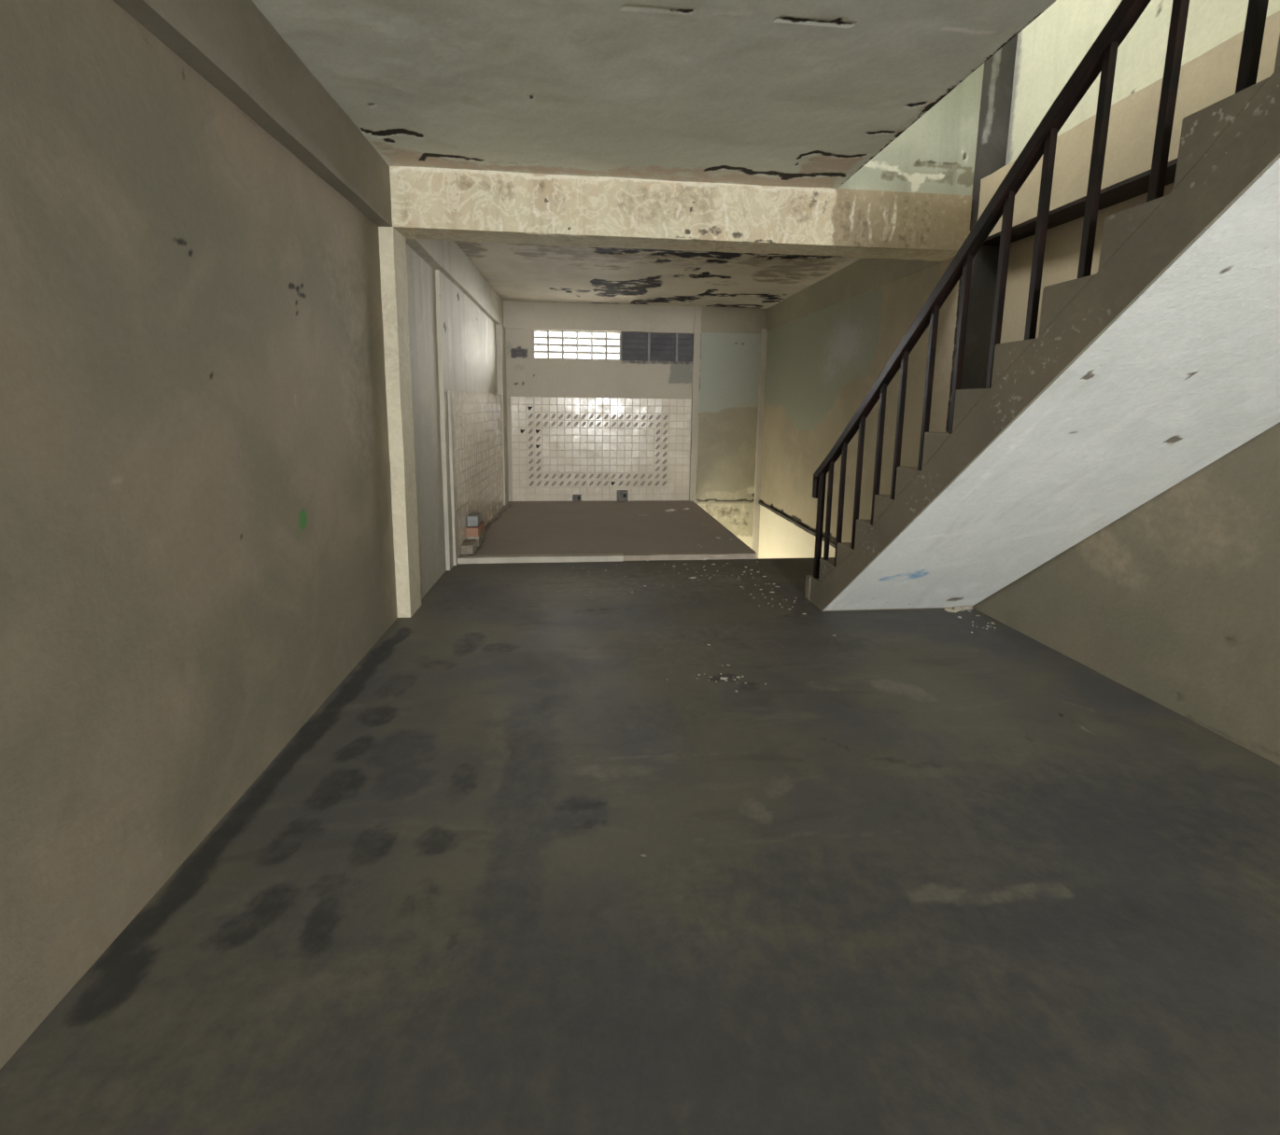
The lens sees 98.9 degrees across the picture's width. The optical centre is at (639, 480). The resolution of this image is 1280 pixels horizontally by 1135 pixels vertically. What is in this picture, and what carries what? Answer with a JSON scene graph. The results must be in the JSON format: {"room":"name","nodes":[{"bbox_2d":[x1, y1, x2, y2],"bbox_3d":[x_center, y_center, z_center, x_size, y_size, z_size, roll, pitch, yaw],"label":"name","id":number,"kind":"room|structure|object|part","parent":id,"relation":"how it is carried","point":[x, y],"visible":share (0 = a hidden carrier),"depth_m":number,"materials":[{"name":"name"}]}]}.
{"room":"abandoned building interior","nodes":[
{"label":"abandoned building interior","id":0,"kind":"room"},
{"bbox_2d":[0,0,504,1069],"bbox_3d":[-1.265,0.222,-0.294,0.321,2.620,16.802,0,8,-6],"label":"wall","id":1,"kind":"structure","parent":0,"point":[197,545],"depth_m":1.70,"materials":[{"name":"paint"}]},
{"bbox_2d":[110,0,392,226],"bbox_3d":[-1.066,-0.938,-2.631,0.217,0.404,12.280,0,8,-6],"label":"ceiling beam","id":2,"kind":"structure","parent":1,"relation":"attached to","point":[230,44],"depth_m":2.13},
{"bbox_2d":[378,226,421,618],"bbox_3d":[-1.685,-0.330,3.728,0.216,2.599,0.251,0,8,-6],"label":"trim","id":3,"kind":"structure","parent":1,"relation":"attached to","point":[392,251],"depth_m":3.66,"materials":[{"name":"beige paint"}]},
{"bbox_2d":[447,390,458,565],"bbox_3d":[-1.696,-0.009,4.943,0.048,1.584,0.098,0,8,-6],"label":"trim","id":4,"kind":"structure","parent":1,"relation":"attached to","point":[449,392],"depth_m":4.91,"materials":[{"name":"white paint"}]},
{"bbox_2d":[405,239,503,325],"bbox_3d":[-1.855,-2.072,5.717,0.270,0.414,4.205,0,8,-6],"label":"trim","id":5,"kind":"structure","parent":1,"relation":"attached to","point":[446,257],"depth_m":5.12,"materials":[{"name":"paint"}]},
{"bbox_2d":[495,323,508,506],"bbox_3d":[-1.935,-0.890,7.711,0.084,2.487,0.382,0,8,-6],"label":"trim","id":6,"kind":"structure","parent":1,"relation":"attached to","point":[500,336],"depth_m":7.56,"materials":[{"name":"beige paint"}]},
{"bbox_2d":[460,500,755,555],"bbox_3d":[-0.451,0.604,6.761,2.915,0.203,2.990,0,8,-6],"label":"floor","id":7,"kind":"structure","parent":0,"point":[583,527],"depth_m":6.29,"materials":[{"name":"concrete"}]},
{"bbox_2d":[460,540,477,553],"bbox_3d":[-1.642,0.644,5.242,0.122,0.100,0.183,0,8,-6],"label":"lump","id":8,"kind":"object","parent":7,"relation":"on","point":[466,547],"visible":1,"depth_m":5.16,"materials":[{"name":"beige concrete"}]},
{"bbox_2d":[466,528,485,547],"bbox_3d":[-1.677,0.589,5.619,0.118,0.107,0.362,0,8,-6],"label":"brick","id":9,"kind":"object","parent":7,"relation":"on","point":[482,537],"visible":0.53,"depth_m":5.47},
{"bbox_2d":[465,520,484,537],"bbox_3d":[-1.669,0.494,5.562,0.119,0.095,0.333,0,8,-6],"label":"brick","id":10,"kind":"object","parent":9,"relation":"on","point":[471,531],"visible":0.81,"depth_m":5.41,"materials":[{"name":"brick"}]},
{"bbox_2d":[467,512,481,526],"bbox_3d":[-1.667,0.397,5.528,0.105,0.104,0.213,0,8,-6],"label":"concrete block","id":11,"kind":"object","parent":10,"relation":"on","point":[474,519],"visible":1,"depth_m":5.43,"materials":[{"name":"grey concrete"}]},
{"bbox_2d":[572,494,581,501],"bbox_3d":[-0.932,0.264,8.102,0.130,0.090,0.070,0,8,-6],"label":"stub","id":12,"kind":"object","parent":7,"relation":"on","point":[575,498],"visible":1,"depth_m":8.08,"materials":[{"name":"metal"}]},
{"bbox_2d":[457,552,757,563],"bbox_3d":[-0.294,0.764,5.247,2.878,0.112,0.096,0,8,-6],"label":"trim","id":13,"kind":"structure","parent":7,"relation":"attached to","point":[593,557],"depth_m":5.20,"materials":[{"name":"beige concrete"}]},
{"bbox_2d":[617,490,627,501],"bbox_3d":[-0.265,0.232,8.163,0.160,0.160,0.070,0,8,-6],"label":"stub","id":14,"kind":"object","parent":7,"relation":"on","point":[622,495],"visible":1,"depth_m":8.14,"materials":[{"name":"metal"}]},
{"bbox_2d":[505,328,760,548],"bbox_3d":[-0.109,0.521,8.326,4.100,5.445,0.150,0,8,-6],"label":"wall","id":15,"kind":"structure","parent":0,"point":[594,429],"depth_m":8.07,"materials":[{"name":"tile"}]},
{"bbox_2d":[503,300,694,334],"bbox_3d":[-0.560,-2.349,7.872,2.823,0.422,0.170,0,8,-6],"label":"trim","id":16,"kind":"structure","parent":15,"relation":"attached to","point":[537,316],"depth_m":7.79,"materials":[{"name":"paint"}]},
{"bbox_2d":[533,329,693,362],"bbox_3d":[-0.352,-1.948,7.963,2.349,0.430,0.135,0,8,-6],"label":"window","id":17,"kind":"structure","parent":15,"relation":"in","point":[649,346],"depth_m":7.95,"materials":[{"name":"white glass"}]},
{"bbox_3d":[-0.077,-1.941,7.946,0.407,0.398,0.045,0,8,-6],"label":"louvre frame","id":18,"kind":"part","parent":17,"relation":"part of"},
{"bbox_3d":[0.329,-1.941,7.985,0.407,0.398,0.045,0,8,-6],"label":"louvre frame","id":19,"kind":"part","parent":17,"relation":"part of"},
{"bbox_3d":[0.656,-1.942,8.017,0.251,0.398,0.045,0,8,-6],"label":"louvre frame","id":20,"kind":"part","parent":17,"relation":"part of","materials":[{"name":"black metal"}]},
{"bbox_2d":[689,306,701,503],"bbox_3d":[0.816,-1.076,8.121,0.110,2.897,0.098,0,8,-6],"label":"trim","id":21,"kind":"structure","parent":15,"relation":"attached to","point":[696,361],"depth_m":8.07,"materials":[{"name":"paint"}]},
{"bbox_3d":[1.358,-0.907,8.204,1.100,2.545,0.022,0,8,-6],"label":"panel","id":22,"kind":"part","parent":15,"relation":"part of","materials":[{"name":"grey paint"}]},
{"bbox_2d":[701,306,766,333],"bbox_3d":[1.370,-2.361,8.061,1.100,0.399,0.165,0,8,-6],"label":"trim","id":23,"kind":"structure","parent":15,"relation":"attached to","point":[713,319],"depth_m":7.98,"materials":[{"name":"beige paint"}]},
{"bbox_2d":[751,328,767,558],"bbox_3d":[1.797,0.504,8.428,0.109,5.500,0.116,0,8,-6],"label":"trim","id":24,"kind":"structure","parent":15,"relation":"attached to","point":[764,333],"depth_m":8.22,"materials":[{"name":"beige paint"}]},
{"bbox_2d":[0,557,1279,1134],"bbox_3d":[0.946,1.786,-1.443,4.500,0.153,13.680,0,8,-6],"label":"floor","id":25,"kind":"structure","parent":0,"point":[883,885],"depth_m":1.65,"materials":[{"name":"concrete"}]},
{"bbox_2d":[588,563,995,683],"bbox_3d":[0.916,0.904,4.346,2.440,0.006,2.335,-2,8,-21],"label":"plaster dust","id":26,"kind":"object","parent":25,"relation":"on","point":[730,564],"visible":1,"depth_m":3.84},
{"bbox_2d":[804,34,1279,611],"bbox_3d":[2.076,-0.209,2.658,1.247,2.725,3.088,0,8,-6],"label":"staircase","id":27,"kind":"structure","parent":25,"relation":"on","point":[1145,371],"depth_m":2.17,"materials":[{"name":"grey concrete"}]},
{"bbox_2d":[812,0,1268,578],"bbox_3d":[1.490,-0.612,2.689,0.054,3.100,2.818,0,8,-6],"label":"stair railing","id":28,"kind":"object","parent":27,"relation":"on","point":[1102,55],"visible":0.84,"depth_m":2.15,"materials":[{"name":"black metal"}]},
{"bbox_3d":[1.351,0.336,4.120,0.040,0.826,0.040,0,8,-6],"label":"newel post","id":29,"kind":"part","parent":28,"relation":"part of","materials":[{"name":"black metal"}]},
{"bbox_3d":[1.494,-0.912,2.648,0.054,2.495,2.818,0,8,-6],"label":"handrail","id":30,"kind":"part","parent":28,"relation":"part of","materials":[{"name":"black metal"}]},
{"bbox_2d":[1058,714,1095,735],"bbox_3d":[2.074,1.156,2.605,0.024,0.016,0.187,-1,8,-10],"label":"splinter","id":31,"kind":"object","parent":25,"relation":"on","point":[1063,716],"visible":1,"depth_m":2.60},
{"bbox_2d":[251,0,1056,189],"bbox_3d":[1.147,-1.192,-2.490,4.400,0.206,12.400,0,8,-6],"label":"ceiling","id":32,"kind":"structure","parent":0,"point":[798,93],"depth_m":2.42,"materials":[{"name":"grey paint"}]},
{"bbox_2d":[455,241,862,309],"bbox_3d":[0.129,-2.331,5.864,4.100,0.204,4.220,0,8,-6],"label":"ceiling","id":33,"kind":"structure","parent":0,"point":[528,272],"depth_m":5.98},
{"bbox_2d":[758,262,963,612],"bbox_3d":[2.139,0.646,5.981,0.161,5.900,5.200,0,8,-6],"label":"wall","id":34,"kind":"structure","parent":0,"point":[821,366],"depth_m":5.87,"materials":[{"name":"paint"}]},
{"bbox_2d":[758,501,835,548],"bbox_3d":[1.995,0.543,6.891,0.095,0.044,3.050,0,8,-6],"label":"trim","id":35,"kind":"structure","parent":34,"relation":"attached to","point":[779,513],"depth_m":6.95,"materials":[{"name":"beige paint"}]},
{"bbox_2d":[765,257,943,331],"bbox_3d":[2.081,-2.095,6.048,0.082,0.393,4.101,0,8,-6],"label":"trim","id":36,"kind":"structure","parent":34,"relation":"attached to","point":[865,274],"depth_m":5.63,"materials":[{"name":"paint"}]},
{"bbox_2d":[928,34,1017,432],"bbox_3d":[2.418,-1.793,3.936,0.320,5.700,0.272,0,8,-6],"label":"trim","id":37,"kind":"structure","parent":34,"relation":"attached to","point":[998,71],"depth_m":3.87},
{"bbox_2d":[837,63,984,195],"bbox_3d":[1.708,-3.288,3.626,1.210,2.670,0.203,0,8,-6],"label":"wall","id":38,"kind":"structure","parent":0,"point":[936,153],"depth_m":3.69,"materials":[{"name":"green paint"}]},
{"bbox_2d":[378,166,972,260],"bbox_3d":[0.319,-1.791,3.722,3.965,0.376,0.277,0,8,-6],"label":"beam","id":39,"kind":"structure","parent":38,"relation":"attached to","point":[427,203],"depth_m":3.60,"materials":[{"name":"beige paint"}]},
{"bbox_2d":[972,182,1279,765],"bbox_3d":[3.309,0.317,-2.016,0.154,3.020,12.507,0,8,-7],"label":"wall","id":40,"kind":"structure","parent":0,"point":[1174,601],"depth_m":2.71,"materials":[{"name":"paint"}]},
{"bbox_2d":[977,9,1279,246],"bbox_3d":[2.650,-1.590,1.953,0.291,0.438,3.785,0,8,-6],"label":"trim","id":41,"kind":"structure","parent":40,"relation":"attached to","point":[1210,77],"depth_m":2.76,"materials":[{"name":"brown paint"}]},
{"bbox_2d":[1005,0,1279,165],"bbox_3d":[2.782,-3.049,1.671,0.153,2.580,4.000,0,8,-6],"label":"wall","id":42,"kind":"structure","parent":0,"point":[1049,49],"depth_m":3.12,"materials":[{"name":"beige paint"}]}
]}

